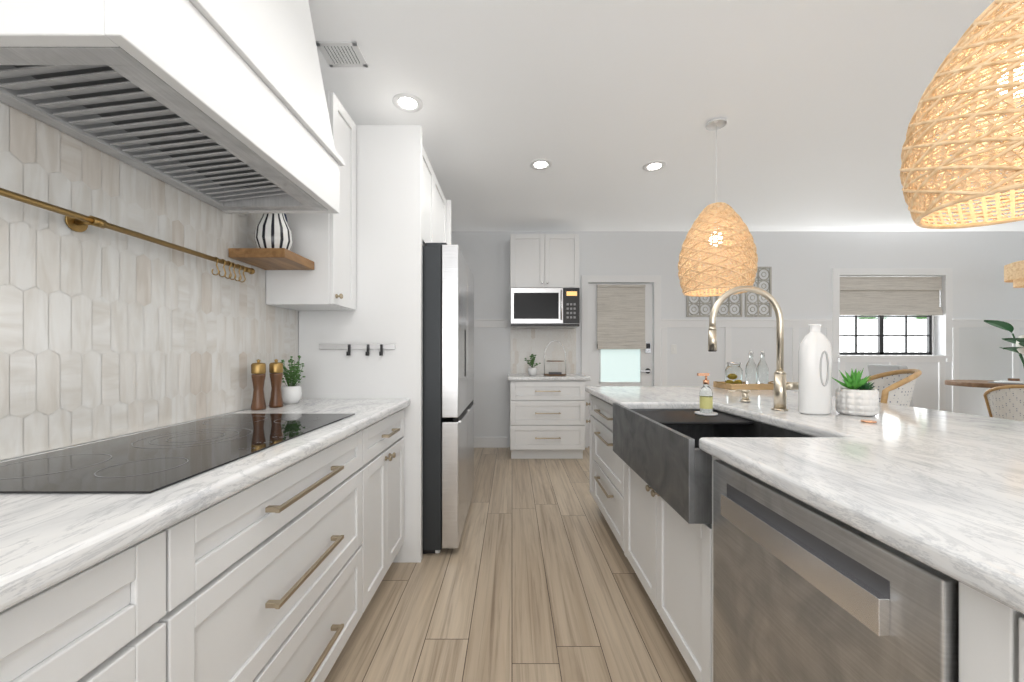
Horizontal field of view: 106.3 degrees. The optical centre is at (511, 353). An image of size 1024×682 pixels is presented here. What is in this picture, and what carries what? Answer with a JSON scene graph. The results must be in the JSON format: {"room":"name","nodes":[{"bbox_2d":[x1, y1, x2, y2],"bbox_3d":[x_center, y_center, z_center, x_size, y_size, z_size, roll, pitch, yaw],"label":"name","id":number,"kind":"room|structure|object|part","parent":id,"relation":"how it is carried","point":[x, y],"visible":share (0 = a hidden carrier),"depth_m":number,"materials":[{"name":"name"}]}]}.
{"room":"kitchen","nodes":[
{"label":"kitchen","id":0,"kind":"room"},
{"bbox_2d":[0,270,298,461],"bbox_3d":[-1.250,-0.180,1.175,0.100,2.700,7.550,0,0,0],"label":"wall","id":1,"kind":"structure","parent":0,"point":[164,426],"depth_m":1.29,"materials":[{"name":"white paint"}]},
{"bbox_2d":[0,188,254,281],"bbox_3d":[-1.157,-0.343,0.543,0.074,0.086,2.286,0,0,0],"label":"hooks","id":2,"kind":"object","parent":1,"relation":"attached to","point":[76,222],"visible":1,"depth_m":1.06,"materials":[{"name":"gold metal"}]},
{"bbox_2d":[0,0,343,163],"bbox_3d":[-0.956,-1.171,1.155,0.472,0.714,0.901,0,0,0],"label":"range hood","id":3,"kind":"object","parent":1,"relation":"attached to","point":[241,79],"depth_m":0.97,"materials":[{"name":"white paint"}]},
{"bbox_2d":[260,108,359,311],"bbox_3d":[-1.032,-0.760,2.007,0.326,1.040,0.282,0,0,0],"label":"upper cabinet","id":4,"kind":"object","parent":1,"relation":"attached to","point":[320,203],"depth_m":1.87,"materials":[{"name":"white wood"}]},
{"bbox_2d":[229,248,313,269],"bbox_3d":[-1.074,-0.425,1.736,0.238,0.040,0.243,0,0,0],"label":"wood shelf","id":5,"kind":"object","parent":4,"relation":"attached to","point":[274,258],"visible":1,"depth_m":1.66,"materials":[{"name":"brown wood"}]},
{"bbox_2d":[254,213,292,250],"bbox_3d":[-1.075,-0.575,1.747,0.150,0.256,0.174,0,0,0],"label":"striped vase","id":6,"kind":"object","parent":5,"relation":"on","point":[272,230],"visible":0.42,"depth_m":1.68,"materials":[{"name":"white ceramic"}]},
{"bbox_2d":[360,125,447,271],"bbox_3d":[-0.872,-0.988,2.690,0.648,0.585,0.996,0,0,0],"label":"upper cabinet","id":7,"kind":"object","parent":1,"relation":"attached to","point":[404,206],"depth_m":2.15,"materials":[{"name":"white wood"}]},
{"bbox_2d":[324,446,696,681],"bbox_3d":[2.750,1.195,1.175,8.100,0.050,7.550,0,0,0],"label":"floor","id":8,"kind":"structure","parent":0,"point":[533,577],"depth_m":1.80,"materials":[{"name":"brown wood"}]},
{"bbox_2d":[0,524,183,681],"bbox_3d":[-0.898,0.730,0.181,0.596,0.880,0.980,0,0,0],"label":"base cabinet","id":9,"kind":"object","parent":8,"relation":"on","point":[123,622],"depth_m":0.58,"materials":[{"name":"white wood"}]},
{"bbox_2d":[184,428,371,681],"bbox_3d":[-0.898,0.730,1.108,0.596,0.880,0.991,0,0,0],"label":"base cabinet","id":10,"kind":"object","parent":8,"relation":"on","point":[266,544],"depth_m":1.01,"materials":[{"name":"white wood"}]},
{"bbox_2d":[0,396,411,619],"bbox_3d":[-0.881,0.270,0.274,0.633,0.040,3.748,0,0,0],"label":"countertop","id":11,"kind":"structure","parent":10,"relation":"on","point":[49,541],"depth_m":0.63,"materials":[{"name":"white stone"}]},
{"bbox_2d":[0,412,355,491],"bbox_3d":[-0.900,0.247,1.132,0.511,0.004,0.895,0,0,0],"label":"cooktop","id":12,"kind":"object","parent":11,"relation":"in","point":[153,460],"depth_m":0.94,"materials":[{"name":"black glass"}]},
{"bbox_2d":[251,359,265,409],"bbox_3d":[-1.135,0.137,1.720,0.058,0.224,0.058,0,0,0],"label":"pepper mill","id":13,"kind":"object","parent":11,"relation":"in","point":[258,372],"visible":1,"depth_m":1.70,"materials":[{"name":"brown wood"}]},
{"bbox_2d":[269,359,282,407],"bbox_3d":[-1.105,0.137,1.800,0.058,0.224,0.058,0,0,0],"label":"pepper mill","id":14,"kind":"object","parent":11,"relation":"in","point":[276,375],"visible":1,"depth_m":1.78,"materials":[{"name":"brown wood"}]},
{"bbox_2d":[280,356,304,403],"bbox_3d":[-1.106,0.129,1.935,0.123,0.241,0.112,0,0,0],"label":"herb pot","id":15,"kind":"object","parent":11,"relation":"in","point":[291,391],"visible":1,"depth_m":1.91,"materials":[{"name":"white ceramic"}]},
{"bbox_2d":[372,408,407,596],"bbox_3d":[-0.898,0.730,1.847,0.596,0.880,0.601,0,0,0],"label":"base cabinet","id":16,"kind":"object","parent":8,"relation":"on","point":[389,437],"depth_m":1.88,"materials":[{"name":"white wood"}]},
{"bbox_2d":[422,243,474,553],"bbox_3d":[-0.732,0.263,2.670,0.867,1.815,0.910,0,0,0],"label":"fridge","id":17,"kind":"object","parent":8,"relation":"on","point":[448,403],"visible":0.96,"depth_m":2.21,"materials":[{"name":"grey metal"}]},
{"bbox_2d":[507,234,590,458],"bbox_3d":[0.405,-0.113,4.479,0.910,2.565,0.634,0,0,0],"label":"tall cabinet","id":18,"kind":"object","parent":8,"relation":"on","point":[547,417],"visible":1,"depth_m":4.40,"materials":[{"name":"white wood"}]},
{"bbox_2d":[524,354,540,375],"bbox_3d":[0.227,0.125,4.426,0.152,0.248,0.140,0,0,-38],"label":"plant pot","id":19,"kind":"object","parent":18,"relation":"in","point":[532,370],"visible":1,"depth_m":4.39,"materials":[{"name":"white ceramic"}]},
{"bbox_2d":[510,288,579,328],"bbox_3d":[0.380,-0.535,4.579,0.790,0.440,0.434,0,0,0],"label":"microwave","id":20,"kind":"object","parent":18,"relation":"in","point":[531,308],"depth_m":4.40,"materials":[{"name":"metal"}]},
{"bbox_2d":[507,373,590,380],"bbox_3d":[0.405,0.270,4.486,0.910,0.040,0.621,0,0,0],"label":"countertop","id":21,"kind":"structure","parent":18,"relation":"on","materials":[{"name":"stone"}]},
{"bbox_2d":[544,341,565,375],"bbox_3d":[0.500,0.047,4.460,0.260,0.404,0.260,0,0,0],"label":"tiered stand","id":22,"kind":"object","parent":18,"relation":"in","point":[555,374],"visible":1,"depth_m":4.41,"materials":[{"name":"silver wood"}]},
{"bbox_2d":[585,390,1023,681],"bbox_3d":[1.204,0.730,0.665,1.313,0.880,4.530,0,0,0],"label":"kitchen island","id":23,"kind":"object","parent":8,"relation":"on","point":[758,538],"depth_m":0.85,"materials":[{"name":"white"}]},
{"bbox_2d":[585,386,1023,605],"bbox_3d":[1.230,0.270,0.680,1.340,0.040,4.560,0,0,0],"label":"island countertop","id":24,"kind":"structure","parent":23,"relation":"on","point":[946,487],"depth_m":0.89,"materials":[{"name":"white stone"}]},
{"bbox_2d":[695,411,717,415],"bbox_3d":[0.930,0.285,1.840,0.100,0.008,0.100,0,0,0],"label":"soap dish","id":25,"kind":"object","parent":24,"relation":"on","point":[707,414],"visible":0.83,"depth_m":1.81,"materials":[{"name":"white ceramic"}]},
{"bbox_2d":[697,373,712,412],"bbox_3d":[0.924,0.186,1.840,0.068,0.188,0.056,0,0,0],"label":"soap bottle","id":26,"kind":"object","parent":25,"relation":"on","point":[706,398],"visible":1,"depth_m":1.82,"materials":[{"name":"clear glass"}]},
{"bbox_2d":[729,389,749,401],"bbox_3d":[1.178,0.217,1.990,0.108,0.064,0.044,0,0,0],"label":"soap dispenser","id":27,"kind":"object","parent":24,"relation":"on","point":[745,395],"visible":1,"depth_m":1.98,"materials":[{"name":"gold"}]},
{"bbox_2d":[612,402,868,523],"bbox_3d":[0.792,0.380,1.570,0.535,0.251,0.860,0,0,0],"label":"sink","id":28,"kind":"object","parent":24,"relation":"in","point":[661,442],"depth_m":1.47,"materials":[{"name":"metal"}]},
{"bbox_2d":[713,350,773,389],"bbox_3d":[1.702,0.111,2.780,0.422,0.276,0.240,0,0,0],"label":"tray","id":29,"kind":"object","parent":24,"relation":"on","point":[756,378],"visible":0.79,"depth_m":2.75,"materials":[{"name":"brown wood"}]},
{"bbox_2d":[725,362,742,387],"bbox_3d":[1.605,0.149,2.780,0.110,0.175,0.110,0,0,0],"label":"jar","id":30,"kind":"object","parent":29,"relation":"on","point":[733,371],"depth_m":2.74,"materials":[{"name":"clear glass"}]},
{"bbox_2d":[708,285,797,410],"bbox_3d":[1.082,-0.027,1.705,0.421,0.552,0.063,0,0,0],"label":"faucet","id":31,"kind":"object","parent":24,"relation":"on","point":[781,385],"visible":0.88,"depth_m":1.69,"materials":[{"name":"gold metal"}]},
{"bbox_2d":[798,324,831,414],"bbox_3d":[1.262,0.062,1.598,0.126,0.373,0.082,0,0,0],"label":"jug","id":32,"kind":"object","parent":24,"relation":"on","point":[815,374],"visible":1,"depth_m":1.57,"materials":[{"name":"white ceramic"}]},
{"bbox_2d":[833,368,878,415],"bbox_3d":[1.413,0.152,1.574,0.167,0.194,0.146,0,0,0],"label":"planter","id":33,"kind":"object","parent":24,"relation":"on","point":[857,396],"visible":1,"depth_m":1.54,"materials":[{"name":"white ceramic"}]},
{"bbox_2d":[860,419,876,422],"bbox_3d":[1.300,0.246,1.400,0.044,0.006,0.044,0,0,0],"label":"switch","id":34,"kind":"object","parent":24,"relation":"on","point":[867,421],"visible":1,"depth_m":1.39,"materials":[{"name":"orange metal"}]},
{"bbox_2d":[713,459,1023,681],"bbox_3d":[0.639,0.737,0.810,0.122,0.866,0.596,0,0,0],"label":"dishwasher","id":35,"kind":"object","parent":23,"relation":"in","point":[771,624],"depth_m":0.73,"materials":[{"name":"metal"}]},
{"bbox_2d":[867,364,913,406],"bbox_3d":[4.253,0.645,4.034,0.598,1.050,0.539,0,0,17],"label":"chair","id":36,"kind":"object","parent":8,"relation":"on","point":[874,369],"visible":0.12,"depth_m":4.10,"materials":[{"name":"grey fabric"}]},
{"bbox_2d":[861,369,921,405],"bbox_3d":[2.093,0.629,2.308,0.506,1.085,0.513,0,0,27],"label":"bar stool","id":37,"kind":"object","parent":8,"relation":"on","point":[895,387],"visible":0.15,"depth_m":2.10,"materials":[{"name":"wicker"}]},
{"bbox_2d":[945,378,1023,387],"bbox_3d":[5.250,0.713,4.100,0.840,0.915,0.840,0,0,0],"label":"dining table","id":38,"kind":"object","parent":8,"relation":"on","point":[987,383],"visible":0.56,"depth_m":4.01,"materials":[{"name":"brown wood"}]},
{"bbox_2d":[983,385,1023,421],"bbox_3d":[4.440,0.714,3.285,0.506,0.916,0.514,0,0,-37],"label":"dining chair","id":39,"kind":"object","parent":8,"relation":"on","point":[1005,402],"visible":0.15,"depth_m":3.28,"materials":[{"name":"wicker"}]},
{"bbox_2d":[984,320,1023,366],"bbox_3d":[5.953,0.372,4.314,0.687,1.596,0.672,0,0,0],"label":"floor plant","id":40,"kind":"object","parent":8,"relation":"on","point":[1019,343],"visible":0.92,"depth_m":4.49,"materials":[{"name":"green plant"}]},
{"bbox_2d":[308,0,1023,230],"bbox_3d":[2.750,-1.555,1.175,8.100,0.050,7.550,0,0,0],"label":"ceiling","id":41,"kind":"structure","parent":0,"point":[599,104],"depth_m":2.32,"materials":[{"name":"white paint"}]},
{"bbox_2d":[316,41,367,66],"bbox_3d":[-0.865,-1.526,1.960,0.200,0.008,0.160,0,0,0],"label":"ceiling vent","id":42,"kind":"object","parent":41,"relation":"in","point":[341,53],"visible":0.98,"depth_m":1.95,"materials":[{"name":"white metal"}]},
{"bbox_2d":[392,93,422,112],"bbox_3d":[-0.635,-1.526,2.340,0.179,0.007,0.179,0,0,-45],"label":"recessed light","id":43,"kind":"object","parent":41,"relation":"in","point":[408,102],"depth_m":2.33,"materials":[{"name":"white paint"}]},
{"bbox_2d":[530,159,551,169],"bbox_3d":[0.234,-1.526,3.100,0.179,0.007,0.179,0,0,-45],"label":"recessed light","id":44,"kind":"object","parent":41,"relation":"in","point":[538,164],"depth_m":3.10,"materials":[{"name":"white paint"}]},
{"bbox_2d":[643,161,665,171],"bbox_3d":[1.161,-1.526,3.130,0.179,0.007,0.179,0,0,-45],"label":"recessed light","id":45,"kind":"object","parent":41,"relation":"in","point":[653,166],"depth_m":3.12,"materials":[{"name":"white paint"}]},
{"bbox_2d":[678,118,757,296],"bbox_3d":[1.344,-0.967,2.530,0.464,1.125,0.464,0,0,0],"label":"pendant light","id":46,"kind":"object","parent":41,"relation":"hanging from","point":[707,223],"visible":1,"depth_m":2.39,"materials":[{"name":"wicker"}]},
{"bbox_3d":[1.345,-1.200,2.530,0.124,0.660,0.124,0,0,0],"label":"cord","id":47,"kind":"part","parent":46,"relation":"part of","materials":[{"name":"white plastic"}]},
{"bbox_2d":[899,0,1023,228],"bbox_3d":[1.389,-0.967,1.050,0.464,1.125,0.464,0,0,0],"label":"pendant light","id":48,"kind":"object","parent":41,"relation":"hanging from","point":[983,41],"visible":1,"depth_m":1.03,"materials":[{"name":"wicker"}]},
{"bbox_2d":[1004,260,1023,287],"bbox_3d":[5.450,-1.119,4.000,0.400,0.819,0.400,0,0,0],"label":"dining pendant light","id":49,"kind":"object","parent":41,"relation":"hanging from","point":[1014,272],"visible":1,"depth_m":4.03,"materials":[{"name":"wicker"}]},
{"bbox_2d":[451,231,1023,446],"bbox_3d":[2.750,-0.180,4.875,8.100,2.700,0.150,0,0,0],"label":"wall","id":50,"kind":"structure","parent":0,"point":[802,264],"depth_m":4.80,"materials":[{"name":"white paint"}]},
{"bbox_2d":[510,328,576,373],"bbox_3d":[0.390,-0.035,4.793,0.820,0.570,0.002,0,0,0],"label":"backsplash","id":51,"kind":"structure","parent":50,"relation":"attached to","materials":[{"name":"tile"}]},
{"bbox_2d":[588,283,651,445],"bbox_3d":[1.360,0.139,4.838,0.808,2.046,0.053,0,0,0],"label":"door","id":52,"kind":"structure","parent":50,"relation":"in","point":[615,367],"depth_m":4.82,"materials":[{"name":"white paint"}]},
{"bbox_2d":[641,343,650,373],"bbox_3d":[1.669,0.054,4.790,0.134,0.388,0.057,0,0,0],"label":"door lock","id":53,"kind":"object","parent":52,"relation":"attached to","point":[648,350],"visible":0.98,"depth_m":4.80,"materials":[{"name":"metal"}]},
{"bbox_2d":[597,285,645,348],"bbox_3d":[1.360,-0.458,4.777,0.600,0.805,0.057,0,0,0],"label":"door blind","id":54,"kind":"object","parent":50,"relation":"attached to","point":[620,316],"visible":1,"depth_m":4.79,"materials":[{"name":"beige fabric"}]},
{"bbox_2d":[686,267,712,316],"bbox_3d":[2.343,-0.772,4.792,0.325,0.625,0.016,0,0,0],"label":"wall art panel","id":55,"kind":"object","parent":50,"relation":"attached to","point":[687,297],"depth_m":4.79,"materials":[{"name":"grey"}]},
{"bbox_2d":[716,268,741,316],"bbox_3d":[2.708,-0.772,4.792,0.325,0.625,0.016,0,0,0],"label":"wall art panel","id":56,"kind":"object","parent":50,"relation":"attached to","point":[740,300],"depth_m":4.79,"materials":[{"name":"grey"}]},
{"bbox_2d":[474,268,1023,447],"bbox_3d":[2.755,0.052,4.827,7.890,2.235,0.145,0,0,0],"label":"trim","id":57,"kind":"structure","parent":50,"relation":"attached to","point":[951,337],"depth_m":4.78,"materials":[{"name":"white paint"}]},
{"bbox_2d":[745,267,771,316],"bbox_3d":[3.072,-0.772,4.792,0.325,0.625,0.016,0,0,0],"label":"wall art panel","id":58,"kind":"object","parent":50,"relation":"attached to","point":[762,268],"depth_m":4.79,"materials":[{"name":"grey"}]},
{"bbox_2d":[840,315,933,354],"bbox_3d":[4.740,-0.480,4.920,1.312,0.992,0.030,0,0,0],"label":"window","id":59,"kind":"structure","parent":50,"relation":"in","point":[929,335],"depth_m":4.91,"materials":[{"name":"black"}]},
{"bbox_2d":[840,277,942,314],"bbox_3d":[4.740,-0.728,4.832,1.306,0.485,0.057,0,0,0],"label":"window blind","id":60,"kind":"object","parent":50,"relation":"attached to","point":[889,295],"visible":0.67,"depth_m":4.82,"materials":[{"name":"beige fabric"}]},
{"label":"outside","id":61,"kind":"structure","parent":0,"visible":0},
{"bbox_2d":[840,315,926,351],"bbox_3d":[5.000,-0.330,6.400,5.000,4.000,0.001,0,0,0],"label":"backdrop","id":62,"kind":"structure","parent":61,"point":[892,325],"depth_m":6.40,"materials":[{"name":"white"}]}
]}

